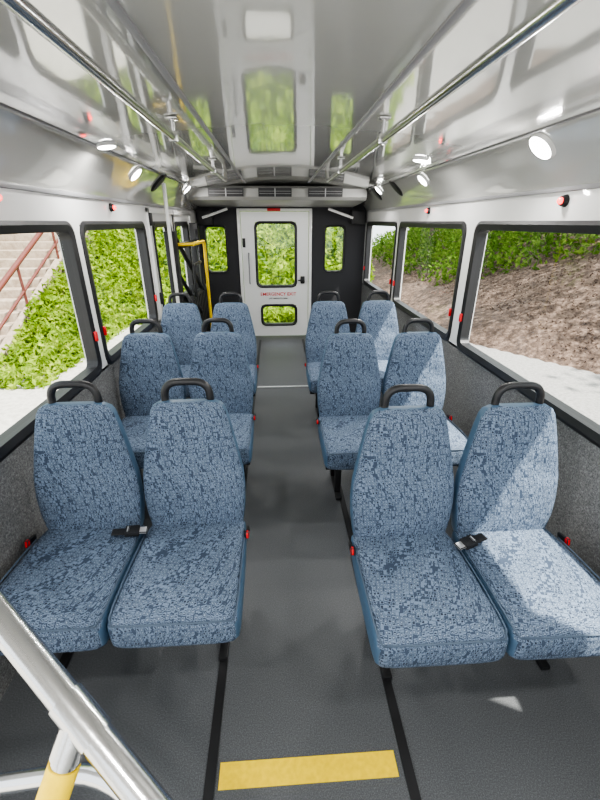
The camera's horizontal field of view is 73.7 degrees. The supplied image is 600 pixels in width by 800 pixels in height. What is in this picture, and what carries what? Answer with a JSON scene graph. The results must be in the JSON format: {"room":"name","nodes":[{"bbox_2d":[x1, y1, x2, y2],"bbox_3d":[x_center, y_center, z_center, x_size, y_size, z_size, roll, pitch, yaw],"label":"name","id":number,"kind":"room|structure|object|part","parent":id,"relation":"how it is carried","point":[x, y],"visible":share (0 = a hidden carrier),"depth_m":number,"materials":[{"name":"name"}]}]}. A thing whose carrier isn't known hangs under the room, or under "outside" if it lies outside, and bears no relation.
{"room":"vehicle interior","nodes":[
{"label":"vehicle interior","id":0,"kind":"room"},
{"bbox_2d":[0,188,196,700],"bbox_3d":[-1.292,-0.627,3.228,0.080,1.780,5.650,-1,24,-3],"label":"wall","id":1,"kind":"structure","parent":0,"point":[21,518],"depth_m":1.75,"materials":[{"name":"carpet"}]},
{"bbox_2d":[0,220,101,461],"bbox_3d":[-1.177,-0.259,1.596,0.070,0.835,1.460,-1,24,-3],"label":"window","id":2,"kind":"structure","parent":1,"relation":"in","point":[14,436],"depth_m":2.09,"materials":[{"name":"black rubber"}]},
{"bbox_2d":[93,331,98,340],"bbox_3d":[-1.179,-0.368,2.314,0.018,0.055,0.018,-1,24,-3],"label":"release latch","id":3,"kind":"object","parent":2,"relation":"attached to","point":[95,332],"visible":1,"depth_m":2.31,"materials":[{"name":"red plastic"}]},
{"bbox_2d":[0,182,193,211],"bbox_3d":[-1.192,-1.029,1.986,0.024,0.020,7.200,-1,24,-3],"label":"trim","id":4,"kind":"structure","parent":1,"relation":"attached to","point":[2,184],"depth_m":2.08,"materials":[{"name":"grey plastic"}]},
{"bbox_2d":[109,203,115,211],"bbox_3d":[-1.213,-1.250,2.599,0.036,0.052,0.052,-1,24,-3],"label":"lamp","id":5,"kind":"object","parent":1,"relation":"attached to","point":[112,207],"visible":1,"depth_m":2.59,"materials":[{"name":"red plastic"}]},
{"bbox_2d":[79,221,157,363],"bbox_3d":[-1.260,-0.829,2.877,0.070,0.835,1.210,-1,24,-3],"label":"window","id":6,"kind":"structure","parent":1,"relation":"in","point":[114,353],"depth_m":2.79,"materials":[{"name":"black rubber"}]},
{"bbox_2d":[152,221,171,306],"bbox_3d":[-1.330,-1.306,3.948,0.070,0.835,0.700,-1,24,-3],"label":"window","id":7,"kind":"structure","parent":1,"relation":"in","point":[155,223],"depth_m":3.63,"materials":[{"name":"black rubber"}]},
{"bbox_2d":[145,207,190,318],"bbox_3d":[-1.325,-1.177,4.489,0.018,1.720,1.860,-1,24,-3],"label":"door","id":8,"kind":"structure","parent":1,"relation":"in","point":[147,210],"depth_m":3.54,"materials":[{"name":"white metal"}]},
{"bbox_2d":[148,213,163,303],"bbox_3d":[-1.255,-0.926,3.629,0.017,1.400,0.060,-1,24,-3],"label":"door hinges","id":9,"kind":"object","parent":8,"relation":"attached to","point":[149,214],"depth_m":3.38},
{"bbox_2d":[175,221,193,299],"bbox_3d":[-1.381,-1.656,4.733,0.070,0.835,0.700,-1,24,-3],"label":"window","id":10,"kind":"structure","parent":1,"relation":"in","point":[185,229],"depth_m":4.92,"materials":[{"name":"black rubber"}]},
{"bbox_2d":[95,142,116,149],"bbox_3d":[-0.969,-1.269,2.004,0.108,0.020,0.108,-9,24,0],"label":"ceiling lamp","id":11,"kind":"object","parent":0,"point":[104,145],"depth_m":1.98,"materials":[{"name":"white plastic"}]},
{"bbox_2d":[129,167,140,180],"bbox_3d":[-1.108,-1.523,2.704,0.120,0.022,0.120,-42,20,14],"label":"ceiling lamp","id":12,"kind":"object","parent":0,"point":[137,171],"depth_m":2.67,"materials":[{"name":"white plastic"}]},
{"bbox_2d":[151,174,166,191],"bbox_3d":[-1.145,-1.768,3.251,0.211,0.016,0.124,-42,20,14],"label":"ceiling speaker","id":13,"kind":"object","parent":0,"point":[159,181],"depth_m":3.23},
{"bbox_2d":[196,203,365,332],"bbox_3d":[-0.249,-1.943,5.852,2.510,2.050,0.080,-1,24,-3],"label":"wall","id":14,"kind":"structure","parent":0,"point":[348,282],"depth_m":5.80,"materials":[{"name":"black plastic"}]},
{"bbox_2d":[196,210,213,223],"bbox_3d":[-1.286,-2.481,5.424,0.200,0.180,0.120,-1,24,-3],"label":"speaker box","id":15,"kind":"object","parent":14,"relation":"attached to","point":[209,220],"visible":0.96,"depth_m":5.38,"materials":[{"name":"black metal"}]},
{"bbox_2d":[203,225,228,272],"bbox_3d":[-1.181,-2.136,5.683,0.320,0.640,0.070,-1,24,-3],"label":"window","id":16,"kind":"structure","parent":14,"relation":"in","point":[206,226],"depth_m":5.64,"materials":[{"name":"black rubber"}]},
{"bbox_2d":[236,208,311,320],"bbox_3d":[-0.353,-1.817,5.876,1.040,1.800,0.085,-1,24,-3],"label":"door frame","id":17,"kind":"structure","parent":14,"relation":"in","point":[238,210],"depth_m":5.67,"materials":[{"name":"white metal"}]},
{"bbox_2d":[267,208,279,210],"bbox_3d":[-0.360,-2.602,5.470,0.180,0.035,0.012,-1,24,-3],"label":"exit sign","id":18,"kind":"object","parent":17,"relation":"attached to","point":[268,209],"visible":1,"depth_m":5.46,"materials":[{"name":"red plastic"}]},
{"bbox_2d":[240,212,307,335],"bbox_3d":[-0.353,-1.811,5.887,0.940,1.740,0.050,-1,24,-3],"label":"door leaf","id":19,"kind":"structure","parent":14,"relation":"in","point":[254,300],"depth_m":5.90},
{"bbox_2d":[248,253,250,283],"bbox_3d":[-0.729,-1.888,5.765,0.020,0.438,0.073,-1,24,-3],"label":"grab bar","id":20,"kind":"object","parent":19,"relation":"attached to","point":[248,253],"depth_m":5.72,"materials":[{"name":"grey metal"}]},
{"bbox_2d":[242,221,304,325],"bbox_3d":[-0.372,-1.815,5.859,0.880,1.470,0.105,-1,24,-3],"label":"window frames","id":21,"kind":"structure","parent":19,"relation":"attached to","point":[302,280],"depth_m":5.86,"materials":[{"name":"black rubber"}]},
{"bbox_2d":[261,292,295,295],"bbox_3d":[-0.320,-1.579,5.963,0.527,0.048,0.002,-1,24,-3],"label":"lettering","id":22,"kind":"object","parent":19,"relation":"attached to","point":[279,294],"depth_m":5.96},
{"bbox_2d":[323,225,345,272],"bbox_3d":[0.490,-2.177,5.774,0.310,0.640,0.070,-1,24,-3],"label":"window","id":23,"kind":"structure","parent":14,"relation":"in","point":[327,226],"depth_m":5.76,"materials":[{"name":"black rubber"}]},
{"bbox_2d":[350,210,365,223],"bbox_3d":[0.800,-2.531,5.537,0.200,0.180,0.120,-1,24,-3],"label":"speaker box","id":24,"kind":"object","parent":14,"relation":"attached to","point":[359,216],"visible":0.96,"depth_m":5.48,"materials":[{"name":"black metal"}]},
{"bbox_2d":[0,0,599,211],"bbox_3d":[-0.021,-1.255,2.072,2.491,0.343,7.400,-1,24,-3],"label":"ceiling","id":25,"kind":"structure","parent":0,"point":[279,85],"depth_m":1.36,"materials":[{"name":"grey laminate"}]},
{"bbox_2d":[0,102,194,187],"bbox_3d":[-0.981,-1.067,1.544,0.014,0.010,6.400,-1,24,-3],"label":"trim","id":26,"kind":"structure","parent":25,"relation":"attached to","point":[1,104],"depth_m":1.69,"materials":[{"name":"grey plastic"}]},
{"bbox_2d":[0,0,226,181],"bbox_3d":[-0.511,-1.010,1.398,0.050,0.096,4.630,-1,24,-3],"label":"grab rail","id":27,"kind":"object","parent":25,"relation":"attached to","point":[24,10],"depth_m":0.90,"materials":[{"name":"silver metal"}]},
{"bbox_2d":[105,0,245,182],"bbox_3d":[-0.422,-1.131,1.553,0.020,0.010,6.400,-1,24,-3],"label":"trim","id":28,"kind":"structure","parent":25,"relation":"attached to","point":[115,5],"depth_m":1.09,"materials":[{"name":"grey plastic"}]},
{"bbox_2d":[187,186,366,206],"bbox_3d":[-0.288,-2.541,5.012,2.090,0.195,0.942,-1,24,-3],"label":"air conditioner","id":29,"kind":"object","parent":25,"relation":"attached to","point":[215,196],"visible":0.97,"depth_m":4.63,"materials":[{"name":"grey plastic"}]},
{"bbox_2d":[202,207,227,218],"bbox_3d":[-1.129,-2.473,5.295,0.350,0.142,0.034,-1,24,-3],"label":"strut","id":30,"kind":"object","parent":29,"relation":"attached to","point":[224,209],"visible":1,"depth_m":5.28,"materials":[{"name":"white metal"}]},
{"bbox_2d":[328,208,352,218],"bbox_3d":[0.548,-2.513,5.386,0.350,0.142,0.034,-1,24,-3],"label":"strut","id":31,"kind":"object","parent":29,"relation":"attached to","point":[329,209],"visible":1,"depth_m":5.37,"materials":[{"name":"white metal"}]},
{"bbox_2d":[308,0,474,182],"bbox_3d":[0.287,-1.153,1.589,0.020,0.010,6.400,-1,24,-3],"label":"trim","id":32,"kind":"structure","parent":25,"relation":"attached to","point":[463,5],"depth_m":1.11,"materials":[{"name":"grey plastic"}]},
{"bbox_2d":[325,0,582,182],"bbox_3d":[0.372,-1.036,1.444,0.050,0.106,4.631,-1,24,-3],"label":"grab rail","id":33,"kind":"object","parent":25,"relation":"attached to","point":[551,10],"depth_m":0.90,"materials":[{"name":"silver metal"}]},
{"bbox_2d":[369,107,599,188],"bbox_3d":[0.985,-1.115,1.651,0.014,0.010,6.400,-1,24,-3],"label":"trim","id":34,"kind":"structure","parent":25,"relation":"attached to","point":[596,109],"depth_m":1.81,"materials":[{"name":"grey plastic"}]},
{"bbox_2d":[0,335,599,799],"bbox_3d":[-0.030,0.546,2.928,2.550,0.120,7.500,-1,24,-3],"label":"floor","id":35,"kind":"structure","parent":0,"point":[303,677],"depth_m":1.52,"materials":[{"name":"plastic"}]},
{"bbox_2d":[0,380,147,668],"bbox_3d":[-0.850,0.531,1.491,0.474,1.076,0.604,-1,24,-3],"label":"seat","id":36,"kind":"object","parent":35,"relation":"on","point":[88,484],"visible":0.91,"depth_m":1.55,"materials":[{"name":"fabric"}]},
{"bbox_2d":[0,524,145,655],"bbox_3d":[-0.858,0.665,1.504,0.429,0.151,0.515,-1,24,-3],"label":"cushion","id":37,"kind":"object","parent":36,"relation":"on","point":[66,587],"depth_m":1.41,"materials":[{"name":"fabric"}]},
{"bbox_3d":[-0.877,-0.007,1.557,0.209,0.147,0.030,-1,24,-3],"label":"grab handle","id":38,"kind":"part","parent":36,"relation":"part of","materials":[{"name":"black plastic"}]},
{"bbox_3d":[-0.862,0.800,1.633,0.400,0.470,0.510,-1,24,-3],"label":"seat","id":39,"kind":"part","parent":36,"relation":"part of","materials":[{"name":"blue fabric"}]},
{"bbox_3d":[-0.874,0.304,1.638,0.418,0.603,0.148,-1,24,-3],"label":"backrest","id":40,"kind":"part","parent":36,"relation":"part of","materials":[{"name":"fabric"}]},
{"bbox_2d":[0,589,173,799],"bbox_3d":[-0.702,0.679,0.386,1.440,1.723,0.909,13,27,28],"label":"handrail","id":41,"kind":"object","parent":35,"relation":"on","point":[112,769],"visible":1,"depth_m":0.44,"materials":[{"name":"silver metal"}]},
{"bbox_3d":[-0.478,0.774,0.698,1.231,0.354,0.193,7,25,15],"label":"rail","id":42,"kind":"part","parent":41,"relation":"part of","materials":[{"name":"silver metal"}]},
{"bbox_3d":[-0.448,1.012,0.358,0.031,1.137,0.834,13,27,27],"label":"diagonal post","id":43,"kind":"part","parent":41,"relation":"part of","materials":[{"name":"silver metal"}]},
{"bbox_2d":[119,319,185,490],"bbox_3d":[-0.964,0.098,2.465,0.443,1.076,0.606,-1,24,-3],"label":"seat","id":44,"kind":"object","parent":35,"relation":"on","point":[147,360],"visible":0.59,"depth_m":2.55,"materials":[{"name":"fabric"}]},
{"bbox_2d":[121,415,148,468],"bbox_3d":[-0.955,0.231,2.478,0.429,0.151,0.515,-1,24,-3],"label":"cushion","id":45,"kind":"object","parent":44,"relation":"on","point":[135,426],"depth_m":2.38,"materials":[{"name":"fabric"}]},
{"bbox_3d":[-0.975,-0.441,2.531,0.209,0.147,0.030,-1,24,-3],"label":"grab handle","id":46,"kind":"part","parent":44,"relation":"part of","materials":[{"name":"black plastic"}]},
{"bbox_3d":[-0.971,-0.130,2.612,0.418,0.603,0.148,-1,24,-3],"label":"backrest","id":47,"kind":"part","parent":44,"relation":"part of","materials":[{"name":"fabric"}]},
{"bbox_2d":[162,183,179,302],"bbox_3d":[-1.161,-0.962,3.795,0.068,1.930,0.070,-1,24,-3],"label":"pole","id":48,"kind":"object","parent":35,"relation":"on","point":[163,184],"visible":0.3,"depth_m":3.57,"materials":[{"name":"white metal"}]},
{"bbox_2d":[107,378,249,660],"bbox_3d":[-0.422,0.521,1.515,0.443,1.076,0.606,-1,24,-3],"label":"seat","id":49,"kind":"object","parent":35,"relation":"on","point":[184,583],"visible":1,"depth_m":1.56,"materials":[{"name":"fabric"}]},
{"bbox_2d":[107,520,246,647],"bbox_3d":[-0.426,0.655,1.528,0.429,0.151,0.515,-1,24,-3],"label":"cushion","id":50,"kind":"object","parent":49,"relation":"on","point":[184,583],"depth_m":1.38,"materials":[{"name":"fabric"}]},
{"bbox_3d":[-0.445,-0.017,1.581,0.209,0.147,0.030,-1,24,-3],"label":"grab handle","id":51,"kind":"part","parent":49,"relation":"part of","materials":[{"name":"black plastic"}]},
{"bbox_3d":[-0.442,0.293,1.661,0.418,0.603,0.148,-1,24,-3],"label":"backrest","id":52,"kind":"part","parent":49,"relation":"part of","materials":[{"name":"fabric"}]},
{"bbox_3d":[-0.429,0.790,1.656,0.400,0.470,0.510,-1,24,-3],"label":"seat","id":53,"kind":"part","parent":49,"relation":"part of","materials":[{"name":"black metal"}]},
{"bbox_2d":[161,292,202,396],"bbox_3d":[-1.027,-0.316,3.394,0.443,1.076,0.606,-1,24,-3],"label":"seat","id":54,"kind":"object","parent":35,"relation":"on","point":[182,322],"visible":0.27,"depth_m":3.47,"materials":[{"name":"fabric"}]},
{"bbox_3d":[-1.038,-0.855,3.461,0.209,0.147,0.030,-1,24,-3],"label":"grab handle","id":55,"kind":"part","parent":54,"relation":"part of","materials":[{"name":"black plastic"}]},
{"bbox_3d":[-1.035,-0.544,3.542,0.418,0.603,0.148,-1,24,-3],"label":"backrest","id":56,"kind":"part","parent":54,"relation":"part of","materials":[{"name":"fabric"}]},
{"bbox_2d":[180,365,190,396],"bbox_3d":[-1.019,-0.183,3.408,0.429,0.151,0.515,-1,24,-3],"label":"cushion","id":57,"kind":"object","parent":54,"relation":"on","point":[185,369],"depth_m":3.32,"materials":[{"name":"fabric"}]},
{"bbox_2d":[164,223,211,331],"bbox_3d":[-1.188,-1.168,4.639,0.248,1.620,1.350,-1,24,-3],"label":"lift","id":58,"kind":"object","parent":35,"relation":"on","point":[200,296],"visible":0.64,"depth_m":4.41,"materials":[{"name":"black metal"}]},
{"bbox_2d":[189,318,255,473],"bbox_3d":[-0.504,0.087,2.489,0.443,1.076,0.606,-1,24,-3],"label":"seat","id":59,"kind":"object","parent":35,"relation":"on","point":[220,359],"visible":0.69,"depth_m":2.58,"materials":[{"name":"fabric"}]},
{"bbox_3d":[-0.526,-0.452,2.555,0.209,0.147,0.030,-1,24,-3],"label":"grab handle","id":60,"kind":"part","parent":59,"relation":"part of","materials":[{"name":"black plastic"}]},
{"bbox_3d":[-0.523,-0.141,2.636,0.418,0.603,0.148,-1,24,-3],"label":"backrest","id":61,"kind":"part","parent":59,"relation":"part of","materials":[{"name":"fabric"}]},
{"bbox_2d":[228,413,253,464],"bbox_3d":[-0.507,0.221,2.502,0.429,0.151,0.515,-1,24,-3],"label":"cushion","id":62,"kind":"object","parent":59,"relation":"on","point":[242,423],"depth_m":2.41,"materials":[{"name":"fabric"}]},
{"bbox_2d":[203,340,261,799],"bbox_3d":[-0.422,0.284,3.361,0.032,0.006,5.850,-1,24,-3],"label":"trim","id":63,"kind":"structure","parent":35,"relation":"on","point":[209,786],"depth_m":1.41,"materials":[{"name":"black metal"}]},
{"bbox_2d":[210,292,258,395],"bbox_3d":[-0.580,-0.327,3.419,0.443,1.076,0.606,-1,24,-3],"label":"seat","id":64,"kind":"object","parent":35,"relation":"on","point":[238,313],"visible":0.51,"depth_m":3.49,"materials":[{"name":"fabric"}]},
{"bbox_3d":[-0.603,-0.865,3.485,0.209,0.147,0.030,-1,24,-3],"label":"grab handle","id":65,"kind":"part","parent":64,"relation":"part of","materials":[{"name":"black plastic"}]},
{"bbox_3d":[-0.600,-0.555,3.565,0.418,0.603,0.148,-1,24,-3],"label":"backrest","id":66,"kind":"part","parent":64,"relation":"part of","materials":[{"name":"fabric"}]},
{"bbox_2d":[249,364,256,394],"bbox_3d":[-0.584,-0.193,3.432,0.429,0.151,0.515,-1,24,-3],"label":"cushion","id":67,"kind":"object","parent":64,"relation":"on","point":[253,368],"depth_m":3.34,"materials":[{"name":"fabric"}]},
{"bbox_2d":[257,385,307,387],"bbox_3d":[-0.163,-0.146,4.327,0.590,0.006,0.030,-1,24,-3],"label":"trim","id":68,"kind":"structure","parent":35,"relation":"on","point":[297,385],"depth_m":4.32,"materials":[{"name":"silver metal"}]},
{"bbox_2d":[218,750,398,790],"bbox_3d":[0.029,1.203,1.302,0.576,0.002,0.070,-1,24,-3],"label":"floor marking","id":69,"kind":"object","parent":35,"relation":"on","point":[376,764],"depth_m":1.30,"materials":[{"name":"paint"}]},
{"bbox_2d":[304,291,349,417],"bbox_3d":[0.265,-0.356,3.483,0.443,1.076,0.606,-1,24,-3],"label":"seat","id":70,"kind":"object","parent":35,"relation":"on","point":[324,315],"visible":0.64,"depth_m":3.56,"materials":[{"name":"fabric"}]},
{"bbox_2d":[306,362,320,392],"bbox_3d":[0.274,-0.222,3.497,0.429,0.151,0.515,-1,24,-3],"label":"cushion","id":71,"kind":"object","parent":70,"relation":"on","point":[312,368],"depth_m":3.34,"materials":[{"name":"fabric"}]},
{"bbox_3d":[0.270,-0.087,3.625,0.400,0.470,0.510,-1,24,-3],"label":"seat","id":72,"kind":"part","parent":70,"relation":"part of","materials":[{"name":"black metal"}]},
{"bbox_3d":[0.258,-0.583,3.630,0.418,0.603,0.148,-1,24,-3],"label":"backrest","id":73,"kind":"part","parent":70,"relation":"part of","materials":[{"name":"fabric"}]},
{"bbox_3d":[0.255,-0.894,3.550,0.209,0.147,0.030,-1,24,-3],"label":"grab handle","id":74,"kind":"part","parent":70,"relation":"part of","materials":[{"name":"black plastic"}]},
{"bbox_2d":[316,319,380,499],"bbox_3d":[0.330,0.099,2.462,0.443,1.076,0.606,-1,24,-3],"label":"seat","id":75,"kind":"object","parent":35,"relation":"on","point":[349,382],"visible":0.84,"depth_m":2.54,"materials":[{"name":"fabric"}]},
{"bbox_3d":[0.334,0.368,2.603,0.400,0.470,0.510,-1,24,-3],"label":"seat","id":76,"kind":"part","parent":75,"relation":"part of","materials":[{"name":"blue fabric"}]},
{"bbox_2d":[318,415,368,469],"bbox_3d":[0.338,0.233,2.475,0.429,0.151,0.515,-1,24,-3],"label":"cushion","id":77,"kind":"object","parent":75,"relation":"on","point":[340,436],"depth_m":2.33,"materials":[{"name":"fabric"}]},
{"bbox_3d":[0.322,-0.129,2.609,0.418,0.603,0.148,-1,24,-3],"label":"backrest","id":78,"kind":"part","parent":75,"relation":"part of","materials":[{"name":"fabric"}]},
{"bbox_3d":[0.319,-0.439,2.528,0.209,0.147,0.030,-1,24,-3],"label":"grab handle","id":79,"kind":"part","parent":75,"relation":"part of","materials":[{"name":"black plastic"}]},
{"bbox_2d":[302,339,420,799],"bbox_3d":[0.217,0.269,3.396,0.032,0.006,5.850,-1,24,-3],"label":"trim","id":80,"kind":"structure","parent":35,"relation":"on","point":[412,785],"depth_m":1.40,"materials":[{"name":"black metal"}]},
{"bbox_2d":[355,290,398,391],"bbox_3d":[0.723,-0.367,3.508,0.443,1.076,0.606,-1,24,-3],"label":"seat","id":81,"kind":"object","parent":35,"relation":"on","point":[379,317],"visible":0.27,"depth_m":3.59,"materials":[{"name":"fabric"}]},
{"bbox_3d":[0.704,-0.594,3.654,0.418,0.603,0.148,-1,24,-3],"label":"backrest","id":82,"kind":"part","parent":81,"relation":"part of","materials":[{"name":"fabric"}]},
{"bbox_3d":[0.701,-0.905,3.574,0.209,0.147,0.030,-1,24,-3],"label":"grab handle","id":83,"kind":"part","parent":81,"relation":"part of","materials":[{"name":"black plastic"}]},
{"bbox_2d":[378,360,387,391],"bbox_3d":[0.720,-0.233,3.521,0.429,0.151,0.515,-1,24,-3],"label":"cushion","id":84,"kind":"object","parent":81,"relation":"on","point":[382,364],"depth_m":3.43,"materials":[{"name":"fabric"}]},
{"bbox_2d":[382,318,467,465],"bbox_3d":[0.777,0.088,2.486,0.443,1.076,0.606,-1,24,-3],"label":"seat","id":85,"kind":"object","parent":35,"relation":"on","point":[414,357],"visible":0.43,"depth_m":2.57,"materials":[{"name":"fabric"}]},
{"bbox_3d":[0.757,-0.139,2.632,0.418,0.603,0.148,-1,24,-3],"label":"backrest","id":86,"kind":"part","parent":85,"relation":"part of","materials":[{"name":"fabric"}]},
{"bbox_3d":[0.754,-0.450,2.552,0.209,0.147,0.030,-1,24,-3],"label":"grab handle","id":87,"kind":"part","parent":85,"relation":"part of","materials":[{"name":"black plastic"}]},
{"bbox_2d":[447,419,466,465],"bbox_3d":[0.773,0.222,2.499,0.429,0.151,0.515,-1,24,-3],"label":"cushion","id":88,"kind":"object","parent":85,"relation":"on","point":[458,441],"depth_m":2.29,"materials":[{"name":"fabric"}]},
{"bbox_2d":[349,384,507,679],"bbox_3d":[0.421,0.547,1.455,0.443,1.076,0.606,-1,24,-3],"label":"seat","id":89,"kind":"object","parent":35,"relation":"on","point":[423,605],"visible":0.99,"depth_m":1.50,"materials":[{"name":"fabric"}]},
{"bbox_3d":[0.426,0.816,1.597,0.400,0.470,0.510,-1,24,-3],"label":"seat","id":90,"kind":"part","parent":89,"relation":"part of","materials":[{"name":"blue fabric"}]},
{"bbox_3d":[0.414,0.319,1.602,0.418,0.603,0.148,-1,24,-3],"label":"backrest","id":91,"kind":"part","parent":89,"relation":"part of","materials":[{"name":"fabric"}]},
{"bbox_3d":[0.410,0.009,1.522,0.209,0.147,0.030,-1,24,-3],"label":"grab handle","id":92,"kind":"part","parent":89,"relation":"part of","materials":[{"name":"black plastic"}]},
{"bbox_2d":[351,532,507,667],"bbox_3d":[0.430,0.681,1.469,0.429,0.151,0.515,-1,24,-3],"label":"cushion","id":93,"kind":"object","parent":89,"relation":"on","point":[422,604],"depth_m":1.32,"materials":[{"name":"fabric"}]},
{"bbox_2d":[451,381,599,669],"bbox_3d":[0.845,0.537,1.478,0.479,1.076,0.604,-1,24,-3],"label":"seat","id":94,"kind":"object","parent":35,"relation":"on","point":[547,601],"visible":0.94,"depth_m":1.53,"materials":[{"name":"fabric"}]},
{"bbox_3d":[0.845,0.309,1.626,0.418,0.603,0.148,-1,24,-3],"label":"backrest","id":95,"kind":"part","parent":94,"relation":"part of","materials":[{"name":"fabric"}]},
{"bbox_3d":[0.842,-0.002,1.545,0.209,0.147,0.030,-1,24,-3],"label":"grab handle","id":96,"kind":"part","parent":94,"relation":"part of","materials":[{"name":"black plastic"}]},
{"bbox_2d":[451,528,599,659],"bbox_3d":[0.861,0.670,1.492,0.429,0.151,0.515,-1,24,-3],"label":"cushion","id":97,"kind":"object","parent":94,"relation":"on","point":[547,601],"depth_m":1.37,"materials":[{"name":"fabric"}]},
{"bbox_3d":[0.857,0.805,1.621,0.400,0.470,0.510,-1,24,-3],"label":"seat","id":98,"kind":"part","parent":94,"relation":"part of","materials":[{"name":"black metal"}]},
{"bbox_2d":[370,188,381,199],"bbox_3d":[0.856,-2.325,4.503,0.211,0.016,0.124,40,16,-19],"label":"ceiling speaker","id":99,"kind":"object","parent":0,"point":[374,191],"depth_m":4.49},
{"bbox_2d":[375,187,382,193],"bbox_3d":[0.846,-2.260,4.312,0.120,0.022,0.120,40,16,-19],"label":"ceiling lamp","id":100,"kind":"object","parent":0,"point":[378,189],"depth_m":4.28,"materials":[{"name":"white plastic"}]},
{"bbox_2d":[389,181,402,195],"bbox_3d":[0.903,-2.001,3.774,0.211,0.016,0.124,40,16,-19],"label":"ceiling speaker","id":101,"kind":"object","parent":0,"point":[394,186],"depth_m":3.75},
{"bbox_2d":[412,157,428,162],"bbox_3d":[0.765,-1.527,2.550,0.108,0.020,0.108,4,24,-5],"label":"ceiling lamp","id":102,"kind":"object","parent":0,"point":[417,159],"depth_m":2.52,"materials":[{"name":"white plastic"}]},
{"bbox_2d":[418,174,428,185],"bbox_3d":[0.946,-1.695,3.090,0.120,0.022,0.120,40,16,-19],"label":"ceiling lamp","id":103,"kind":"object","parent":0,"point":[422,179],"depth_m":3.06,"materials":[{"name":"white plastic"}]},
{"bbox_2d":[360,188,599,656],"bbox_3d":[1.185,-0.331,2.562,0.080,1.780,7.400,-1,24,-3],"label":"wall","id":104,"kind":"structure","parent":0,"point":[470,387],"depth_m":2.13,"materials":[{"name":"carpet"}]},
{"bbox_2d":[363,221,396,298],"bbox_3d":[0.999,-1.782,5.017,0.070,0.835,1.480,-1,24,-3],"label":"window","id":105,"kind":"structure","parent":104,"relation":"in","point":[370,224],"depth_m":5.45,"materials":[{"name":"black rubber"}]},
{"bbox_2d":[392,221,466,340],"bbox_3d":[1.094,-1.129,3.549,0.070,0.835,1.580,-1,24,-3],"label":"window","id":106,"kind":"structure","parent":104,"relation":"in","point":[445,334],"depth_m":3.48,"materials":[{"name":"black rubber"}]},
{"bbox_2d":[368,182,599,211],"bbox_3d":[1.148,-1.085,2.114,0.024,0.020,7.200,-1,24,-3],"label":"trim","id":107,"kind":"structure","parent":104,"relation":"attached to","point":[590,185],"depth_m":2.12,"materials":[{"name":"grey plastic"}]},
{"bbox_2d":[456,221,599,447],"bbox_3d":[1.213,-0.315,1.721,0.070,0.835,2.190,-1,24,-3],"label":"window","id":108,"kind":"structure","parent":104,"relation":"in","point":[584,426],"depth_m":2.22,"materials":[{"name":"black rubber"}]},
{"bbox_2d":[557,194,569,206],"bbox_3d":[1.155,-0.880,1.767,0.036,0.052,0.052,-1,24,-3],"label":"lamp","id":109,"kind":"object","parent":104,"relation":"attached to","point":[563,201],"visible":1,"depth_m":1.75,"materials":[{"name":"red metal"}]},
{"bbox_2d":[529,133,555,159],"bbox_3d":[1.035,-1.086,1.722,0.144,0.026,0.144,40,16,-19],"label":"ceiling lamp","id":110,"kind":"object","parent":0,"point":[541,145],"depth_m":1.70,"materials":[{"name":"white plastic"}]},
{"label":"outside","id":111,"kind":"structure","parent":0,"visible":0},
{"bbox_2d":[470,343,599,424],"bbox_3d":[-0.445,-0.780,7.848,60.000,0.300,65.000,-1,24,-3],"label":"ground","id":112,"kind":"structure","parent":111,"point":[578,389],"depth_m":6.47,"materials":[{"name":"concrete"}]},
{"bbox_2d":[0,324,140,434],"bbox_3d":[-8.320,-1.384,8.712,12.400,0.098,42.000,-1,24,-3],"label":"sidewalk","id":113,"kind":"structure","parent":112,"relation":"on","point":[15,404],"depth_m":5.59,"materials":[{"name":"concrete"}]},
{"bbox_2d":[0,227,156,389],"bbox_3d":[-10.486,-7.892,11.754,12.720,9.918,22.089,-1,24,-3],"label":"bushes","id":114,"kind":"object","parent":112,"relation":"on","point":[56,345],"visible":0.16,"depth_m":7.62,"materials":[{"name":"green plant"}]},
{"bbox_2d":[0,231,94,367],"bbox_3d":[-6.634,-2.909,8.530,3.220,3.316,6.893,-1,24,-3],"label":"staircase","id":115,"kind":"structure","parent":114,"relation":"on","point":[27,260],"depth_m":8.06,"materials":[{"name":"stone"}]},
{"bbox_3d":[-5.070,-2.827,8.175,0.092,3.176,5.993,-1,24,-3],"label":"handrail","id":116,"kind":"part","parent":115,"relation":"part of","materials":[{"name":"red metal"}]},
{"bbox_2d":[130,211,374,324],"bbox_3d":[-1.206,-6.154,12.247,6.204,6.393,8.523,-1,24,-3],"label":"shrubs","id":117,"kind":"object","parent":112,"relation":"on","point":[275,242],"visible":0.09,"depth_m":10.98,"materials":[{"name":"green plant"}]},
{"bbox_2d":[371,227,599,373],"bbox_3d":[9.337,-4.577,9.586,12.100,5.285,32.092,-1,24,-3],"label":"slope","id":118,"kind":"structure","parent":112,"relation":"on","point":[538,295],"depth_m":9.90,"materials":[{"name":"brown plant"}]}
]}

